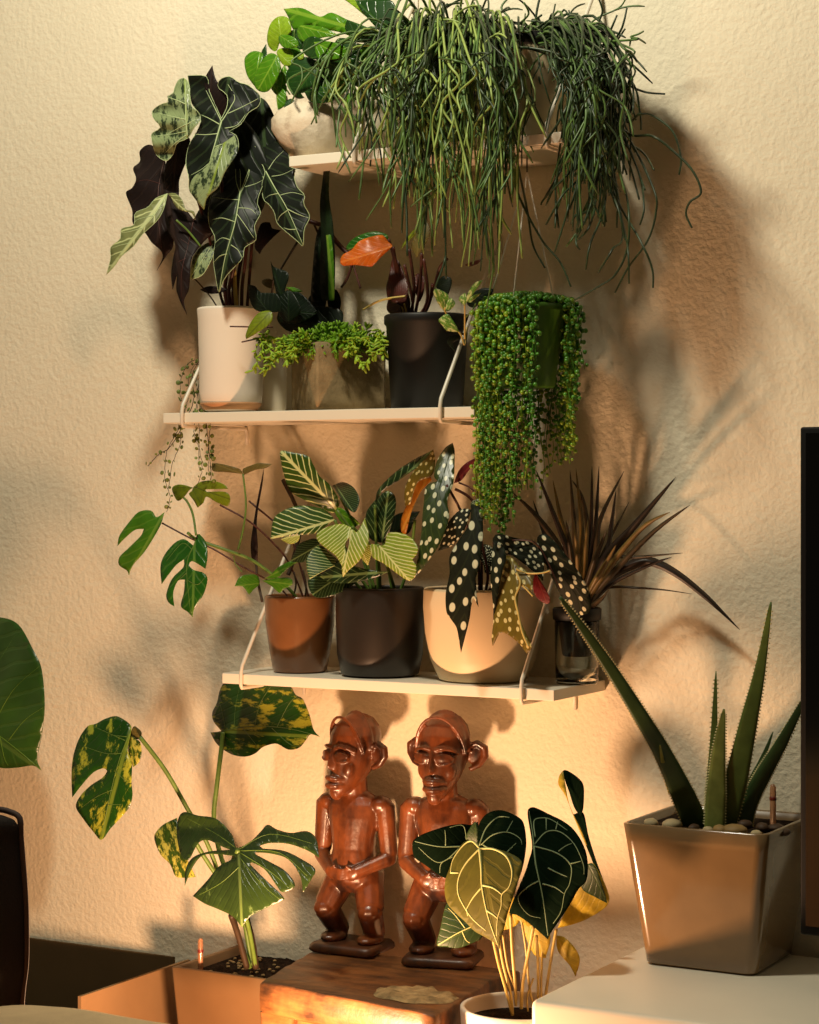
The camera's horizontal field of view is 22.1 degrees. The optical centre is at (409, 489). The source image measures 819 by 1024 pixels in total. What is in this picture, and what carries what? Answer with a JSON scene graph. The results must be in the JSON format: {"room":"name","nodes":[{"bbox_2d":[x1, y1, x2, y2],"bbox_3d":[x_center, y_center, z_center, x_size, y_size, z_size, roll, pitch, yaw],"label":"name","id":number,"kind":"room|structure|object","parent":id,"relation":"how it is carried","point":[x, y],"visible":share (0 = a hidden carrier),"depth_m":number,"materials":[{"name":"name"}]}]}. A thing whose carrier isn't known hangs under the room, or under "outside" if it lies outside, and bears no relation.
{"room":"living room","nodes":[
{"label":"living room","id":0,"kind":"room"},
{"bbox_2d":[0,0,818,993],"bbox_3d":[-0.007,-0.390,3.277,6.000,2.820,0.120,0,0,29],"label":"wall","id":1,"kind":"structure","parent":0,"point":[706,377],"depth_m":3.23,"materials":[{"name":"beige paint"}]},
{"bbox_2d":[163,235,527,444],"bbox_3d":[-0.103,-0.226,3.157,0.536,0.308,0.183,0,0,29],"label":"wall shelf","id":2,"kind":"object","parent":1,"relation":"attached to","point":[444,415],"visible":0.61,"depth_m":3.11,"materials":[{"name":"white paint"}]},
{"bbox_2d":[146,358,215,509],"bbox_3d":[-0.321,-0.088,3.275,0.126,0.243,0.166,0,0,29],"label":"plant","id":3,"kind":"object","parent":2,"relation":"on","point":[176,436],"visible":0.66,"depth_m":3.23,"materials":[{"name":"green plant"}]},
{"bbox_2d":[106,66,309,411],"bbox_3d":[-0.292,-0.382,3.194,0.348,0.530,0.146,0,0,18],"label":"potted alocasia","id":4,"kind":"object","parent":2,"relation":"on","point":[235,163],"visible":0.98,"depth_m":3.17,"materials":[{"name":"green plant"}]},
{"bbox_2d":[197,305,263,411],"bbox_3d":[-0.273,-0.198,3.210,0.104,0.160,0.104,0,0,29],"label":"pot","id":5,"kind":"object","parent":4,"relation":"on","point":[224,384],"depth_m":3.17,"materials":[{"name":"white ceramic"}]},
{"bbox_2d":[245,171,360,410],"bbox_3d":[-0.198,-0.336,3.179,0.195,0.437,0.162,0,0,43],"label":"houseplant","id":6,"kind":"object","parent":2,"relation":"on","point":[294,310],"visible":0.88,"depth_m":3.17,"materials":[{"name":"plant"}]},
{"bbox_2d":[230,295,405,409],"bbox_3d":[-0.108,-0.201,3.135,0.269,0.166,0.193,0,0,29],"label":"potted sedum","id":7,"kind":"object","parent":2,"relation":"on","point":[343,368],"visible":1,"depth_m":3.10,"materials":[{"name":"concrete"}]},
{"bbox_2d":[291,342,385,409],"bbox_3d":[-0.107,-0.168,3.152,0.111,0.101,0.111,0,0,-24],"label":"pot","id":8,"kind":"object","parent":7,"relation":"on","point":[322,379],"depth_m":3.10,"materials":[{"name":"ceramic"}]},
{"bbox_2d":[340,222,492,407],"bbox_3d":[0.028,-0.255,3.065,0.265,0.274,0.167,0,0,29],"label":"houseplant","id":9,"kind":"object","parent":2,"relation":"on","point":[423,345],"visible":0.92,"depth_m":3.04,"materials":[{"name":"black plastic"}]},
{"bbox_2d":[222,499,604,709],"bbox_3d":[-0.001,0.167,3.100,0.551,0.308,0.183,0,0,29],"label":"wall shelf","id":10,"kind":"object","parent":1,"relation":"attached to","point":[532,689],"visible":0.7,"depth_m":3.03,"materials":[{"name":"white paint"}]},
{"bbox_2d":[117,463,334,673],"bbox_3d":[-0.283,0.117,3.188,0.342,0.317,0.133,0,0,4],"label":"leaf plant","id":11,"kind":"object","parent":10,"relation":"on","point":[299,626],"visible":0.97,"depth_m":3.15,"materials":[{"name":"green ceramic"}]},
{"bbox_2d":[271,450,431,678],"bbox_3d":[-0.062,0.108,3.105,0.266,0.334,0.176,0,0,29],"label":"potted plant","id":12,"kind":"object","parent":10,"relation":"on","point":[380,628],"visible":0.98,"depth_m":3.07,"materials":[{"name":"plant"}]},
{"bbox_2d":[335,585,423,678],"bbox_3d":[-0.044,0.210,3.117,0.132,0.132,0.132,0,0,29],"label":"pot","id":13,"kind":"object","parent":12,"relation":"on","point":[380,628],"depth_m":3.06,"materials":[{"name":"grey ceramic"}]},
{"bbox_2d":[404,443,590,683],"bbox_3d":[0.110,0.104,2.991,0.206,0.343,0.261,0,0,-25],"label":"begonias","id":14,"kind":"object","parent":10,"relation":"on","point":[480,633],"visible":0.97,"depth_m":2.96,"materials":[{"name":"beige ceramic"}]},
{"bbox_2d":[423,585,542,683],"bbox_3d":[0.106,0.208,3.038,0.174,0.134,0.174,0,0,29],"label":"pot","id":15,"kind":"object","parent":14,"relation":"on","point":[479,661],"depth_m":2.97,"materials":[{"name":"beige ceramic"}]},
{"bbox_2d":[554,620,599,684],"bbox_3d":[0.239,0.231,2.992,0.064,0.090,0.064,0,0,29],"label":"glass jar","id":16,"kind":"object","parent":10,"relation":"on","point":[575,663],"visible":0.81,"depth_m":2.96,"materials":[{"name":"clear glass"}]},
{"bbox_2d":[512,469,739,629],"bbox_3d":[0.295,0.101,2.946,0.320,0.271,0.096,0,0,29],"label":"dracaena","id":17,"kind":"object","parent":16,"relation":"in","point":[601,573],"visible":0.73,"depth_m":2.96,"materials":[{"name":"brown plant"}]},
{"bbox_2d":[552,606,601,621],"bbox_3d":[0.239,0.202,2.992,0.070,0.070,0.070,0,0,29],"label":"pot","id":18,"kind":"object","parent":17,"relation":"on","point":[559,614],"depth_m":2.97,"materials":[{"name":"black plastic"}]},
{"bbox_2d":[289,0,606,195],"bbox_3d":[0.056,-0.601,3.068,0.444,0.308,0.183,0,0,29],"label":"wall shelf","id":19,"kind":"object","parent":1,"relation":"attached to","point":[314,163],"visible":0.49,"depth_m":3.06,"materials":[{"name":"white paint"}]},
{"bbox_2d":[244,0,404,156],"bbox_3d":[-0.130,-0.616,3.128,0.166,0.245,0.218,0,0,-29],"label":"houseplant","id":20,"kind":"object","parent":19,"relation":"on","point":[291,126],"visible":0.76,"depth_m":3.12,"materials":[{"name":"plant"}]},
{"bbox_2d":[287,0,546,308],"bbox_3d":[0.008,-0.482,2.963,0.274,0.465,0.402,0,0,-21],"label":"cactus","id":21,"kind":"object","parent":19,"relation":"on","point":[434,100],"visible":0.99,"depth_m":2.91,"materials":[{"name":"green plant"}]},
{"bbox_2d":[397,45,478,142],"bbox_3d":[0.042,-0.565,3.069,0.134,0.144,0.134,0,0,29],"label":"pot","id":22,"kind":"object","parent":21,"relation":"on","point":[435,59],"depth_m":3.01,"materials":[{"name":"plastic"}]},
{"bbox_2d":[469,151,588,534],"bbox_3d":[0.170,-0.203,2.948,0.159,0.549,0.158,0,0,35],"label":"hanging plant","id":23,"kind":"object","parent":19,"relation":"hanging from","point":[526,333],"visible":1,"depth_m":2.92,"materials":[{"name":"green plant"}]},
{"bbox_2d":[491,302,564,388],"bbox_3d":[0.166,-0.202,2.958,0.114,0.117,0.114,0,0,29],"label":"pot","id":24,"kind":"object","parent":23,"relation":"on","point":[541,336],"depth_m":2.91,"materials":[{"name":"green plastic"}]},
{"bbox_2d":[454,0,701,300],"bbox_3d":[0.203,-0.487,2.887,0.219,0.461,0.364,0,0,-30],"label":"cactus","id":25,"kind":"object","parent":19,"relation":"on","point":[555,47],"visible":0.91,"depth_m":2.85,"materials":[{"name":"plant"}]},
{"bbox_2d":[493,44,561,134],"bbox_3d":[0.168,-0.562,3.008,0.112,0.139,0.112,0,0,29],"label":"pot","id":26,"kind":"object","parent":25,"relation":"on","point":[530,57],"depth_m":2.96,"materials":[{"name":"white ceramic"}]},
{"bbox_2d":[460,991,547,1023],"bbox_3d":[0.148,0.846,2.819,0.161,0.309,0.161,0,0,29],"label":"pot","id":27,"kind":"object","parent":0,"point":[497,1007],"depth_m":2.85,"materials":[{"name":"white ceramic"}]},
{"bbox_2d":[624,805,800,974],"bbox_3d":[0.422,0.542,2.856,0.206,0.192,0.206,0,0,29],"label":"pot","id":28,"kind":"object","parent":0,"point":[708,900],"depth_m":2.78,"materials":[{"name":"beige ceramic"}]},
{"bbox_3d":[-1.072,1.025,1.467,6.100,0.050,4.320,0,0,29],"label":"floor","id":29,"kind":"structure","parent":0,"visible":0},
{"bbox_2d":[0,617,44,769],"bbox_3d":[-0.694,0.605,3.244,0.250,0.790,0.570,0,0,6],"label":"houseplant","id":30,"kind":"object","parent":29,"relation":"on","point":[22,696],"visible":0.98,"depth_m":3.41,"materials":[{"name":"plant"}]},
{"bbox_2d":[0,807,166,1023],"bbox_3d":[-0.400,0.649,2.020,0.815,0.602,0.461,0,0,29],"label":"chair","id":31,"kind":"object","parent":29,"relation":"on","point":[14,900],"visible":1,"depth_m":2.27,"materials":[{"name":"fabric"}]},
{"bbox_2d":[0,815,24,1005],"bbox_3d":[-0.570,0.651,2.285,0.260,0.599,0.160,0,0,29],"label":"cushion","id":32,"kind":"object","parent":31,"relation":"on","point":[12,845],"depth_m":2.28,"materials":[{"name":"fabric"}]},
{"bbox_2d":[25,937,189,1023],"bbox_3d":[-0.716,0.878,3.421,0.674,0.244,0.294,0,0,29],"label":"cardboard box","id":33,"kind":"object","parent":29,"relation":"on","point":[132,984],"visible":0.64,"depth_m":3.46,"materials":[{"name":"brown cardboard"}]},
{"bbox_2d":[71,683,319,1023],"bbox_3d":[-0.254,0.646,3.162,0.440,0.708,0.359,0,0,29],"label":"monstera","id":34,"kind":"object","parent":29,"relation":"on","point":[226,990],"visible":0.93,"depth_m":3.13,"materials":[{"name":"plant"}]},
{"bbox_2d":[197,938,203,969],"bbox_3d":[-0.320,0.726,3.216,0.009,0.079,0.009,0,0,29],"label":"probe","id":35,"kind":"object","parent":34,"relation":"on","point":[200,950],"visible":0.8,"depth_m":3.21,"materials":[{"name":"brown plastic"}]},
{"bbox_2d":[172,945,265,1023],"bbox_3d":[-0.229,0.863,3.239,0.199,0.274,0.199,0,0,29],"label":"pot","id":36,"kind":"object","parent":34,"relation":"on","point":[226,990],"depth_m":3.17,"materials":[{"name":"orange ceramic"}]},
{"bbox_2d":[260,952,520,1023],"bbox_3d":[-0.048,0.843,2.988,0.356,0.314,0.301,0,0,29],"label":"wooden table","id":37,"kind":"object","parent":29,"relation":"on","point":[317,988],"visible":0.78,"depth_m":2.94,"materials":[{"name":"brown wood"}]},
{"bbox_2d":[309,710,397,957],"bbox_3d":[-0.085,0.512,3.166,0.141,0.360,0.093,0,0,27],"label":"statue","id":38,"kind":"object","parent":37,"relation":"on","point":[349,817],"visible":1,"depth_m":3.14,"materials":[{"name":"red wood"}]},
{"bbox_2d":[398,709,489,969],"bbox_3d":[0.050,0.507,3.084,0.147,0.369,0.101,0,0,15],"label":"statue","id":39,"kind":"object","parent":37,"relation":"on","point":[441,748],"visible":0.71,"depth_m":3.06,"materials":[{"name":"red wood"}]},
{"bbox_2d":[412,770,608,1023],"bbox_3d":[0.135,0.692,2.819,0.267,0.615,0.162,0,0,4],"label":"anthurium","id":40,"kind":"object","parent":29,"relation":"on","point":[481,864],"visible":0.99,"depth_m":2.80,"materials":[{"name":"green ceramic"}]},
{"bbox_2d":[532,947,818,1023],"bbox_3d":[0.795,0.819,2.500,1.250,0.362,0.417,0,0,29],"label":"table","id":41,"kind":"object","parent":29,"relation":"on","point":[631,989],"visible":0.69,"depth_m":2.64,"materials":[{"name":"white paint"}]},
{"bbox_2d":[559,596,800,974],"bbox_3d":[0.381,0.389,2.822,0.255,0.497,0.303,0,0,29],"label":"aloe","id":42,"kind":"object","parent":41,"relation":"on","point":[708,900],"visible":0.95,"depth_m":2.80,"materials":[{"name":"beige ceramic"}]},
{"bbox_2d":[644,818,658,824],"bbox_3d":[0.328,0.452,2.850,0.021,0.014,0.017,0,0,29],"label":"pebble","id":43,"kind":"object","parent":42,"relation":"on","point":[650,821],"visible":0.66,"depth_m":2.84,"materials":[{"name":"beige stone"}]},
{"bbox_2d":[662,818,681,826],"bbox_3d":[0.354,0.452,2.836,0.025,0.016,0.029,0,0,29],"label":"pebble","id":44,"kind":"object","parent":42,"relation":"on","point":[671,822],"visible":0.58,"depth_m":2.83,"materials":[{"name":"beige stone"}]},
{"bbox_2d":[688,823,699,828],"bbox_3d":[0.381,0.453,2.815,0.015,0.011,0.019,0,0,29],"label":"pebble","id":45,"kind":"object","parent":42,"relation":"on","point":[695,826],"visible":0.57,"depth_m":2.81,"materials":[{"name":"brown stone"}]},
{"bbox_2d":[713,824,724,830],"bbox_3d":[0.413,0.452,2.797,0.021,0.013,0.022,0,0,29],"label":"pebble","id":46,"kind":"object","parent":42,"relation":"on","point":[719,827],"visible":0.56,"depth_m":2.79,"materials":[{"name":"beige stone"}]},
{"bbox_2d":[724,824,747,832],"bbox_3d":[0.433,0.452,2.792,0.034,0.016,0.028,0,0,29],"label":"pebble","id":47,"kind":"object","parent":42,"relation":"in","point":[730,827],"visible":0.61,"depth_m":2.78,"materials":[{"name":"beige stone"}]},
{"bbox_2d":[737,820,752,828],"bbox_3d":[0.453,0.453,2.838,0.021,0.013,0.017,0,0,16],"label":"pebble","id":48,"kind":"object","parent":42,"relation":"on","point":[748,824],"visible":0.7,"depth_m":2.83,"materials":[{"name":"brown stone"}]},
{"bbox_2d":[751,830,761,833],"bbox_3d":[0.457,0.453,2.765,0.015,0.010,0.018,0,0,29],"label":"pebble","id":49,"kind":"object","parent":42,"relation":"on","point":[753,831],"visible":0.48,"depth_m":2.76,"materials":[{"name":"beige stone"}]},
{"bbox_2d":[755,822,768,831],"bbox_3d":[0.473,0.453,2.816,0.019,0.013,0.020,0,0,29],"label":"pebble","id":50,"kind":"object","parent":42,"relation":"on","point":[763,827],"visible":0.88,"depth_m":2.81,"materials":[{"name":"brown stone"}]},
{"bbox_2d":[769,784,776,823],"bbox_3d":[0.488,0.434,2.819,0.009,0.078,0.009,0,0,29],"label":"probe","id":51,"kind":"object","parent":42,"relation":"on","point":[772,798],"visible":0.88,"depth_m":2.81,"materials":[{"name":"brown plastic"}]},
{"bbox_2d":[768,823,783,830],"bbox_3d":[0.492,0.453,2.816,0.023,0.011,0.019,0,0,29],"label":"pebble","id":52,"kind":"object","parent":42,"relation":"on","point":[771,827],"visible":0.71,"depth_m":2.81,"materials":[{"name":"brown stone"}]},
{"bbox_2d":[782,829,790,835],"bbox_3d":[0.497,0.453,2.780,0.015,0.009,0.019,0,0,29],"label":"pebble","id":53,"kind":"object","parent":42,"relation":"on","point":[786,832],"visible":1,"depth_m":2.77,"materials":[{"name":"brown stone"}]},
{"bbox_2d":[801,427,818,935],"bbox_3d":[1.023,0.279,2.441,1.160,0.719,0.180,0,0,29],"label":"television","id":54,"kind":"object","parent":41,"relation":"on","point":[809,435],"visible":1,"depth_m":2.69,"materials":[{"name":"black plastic"}]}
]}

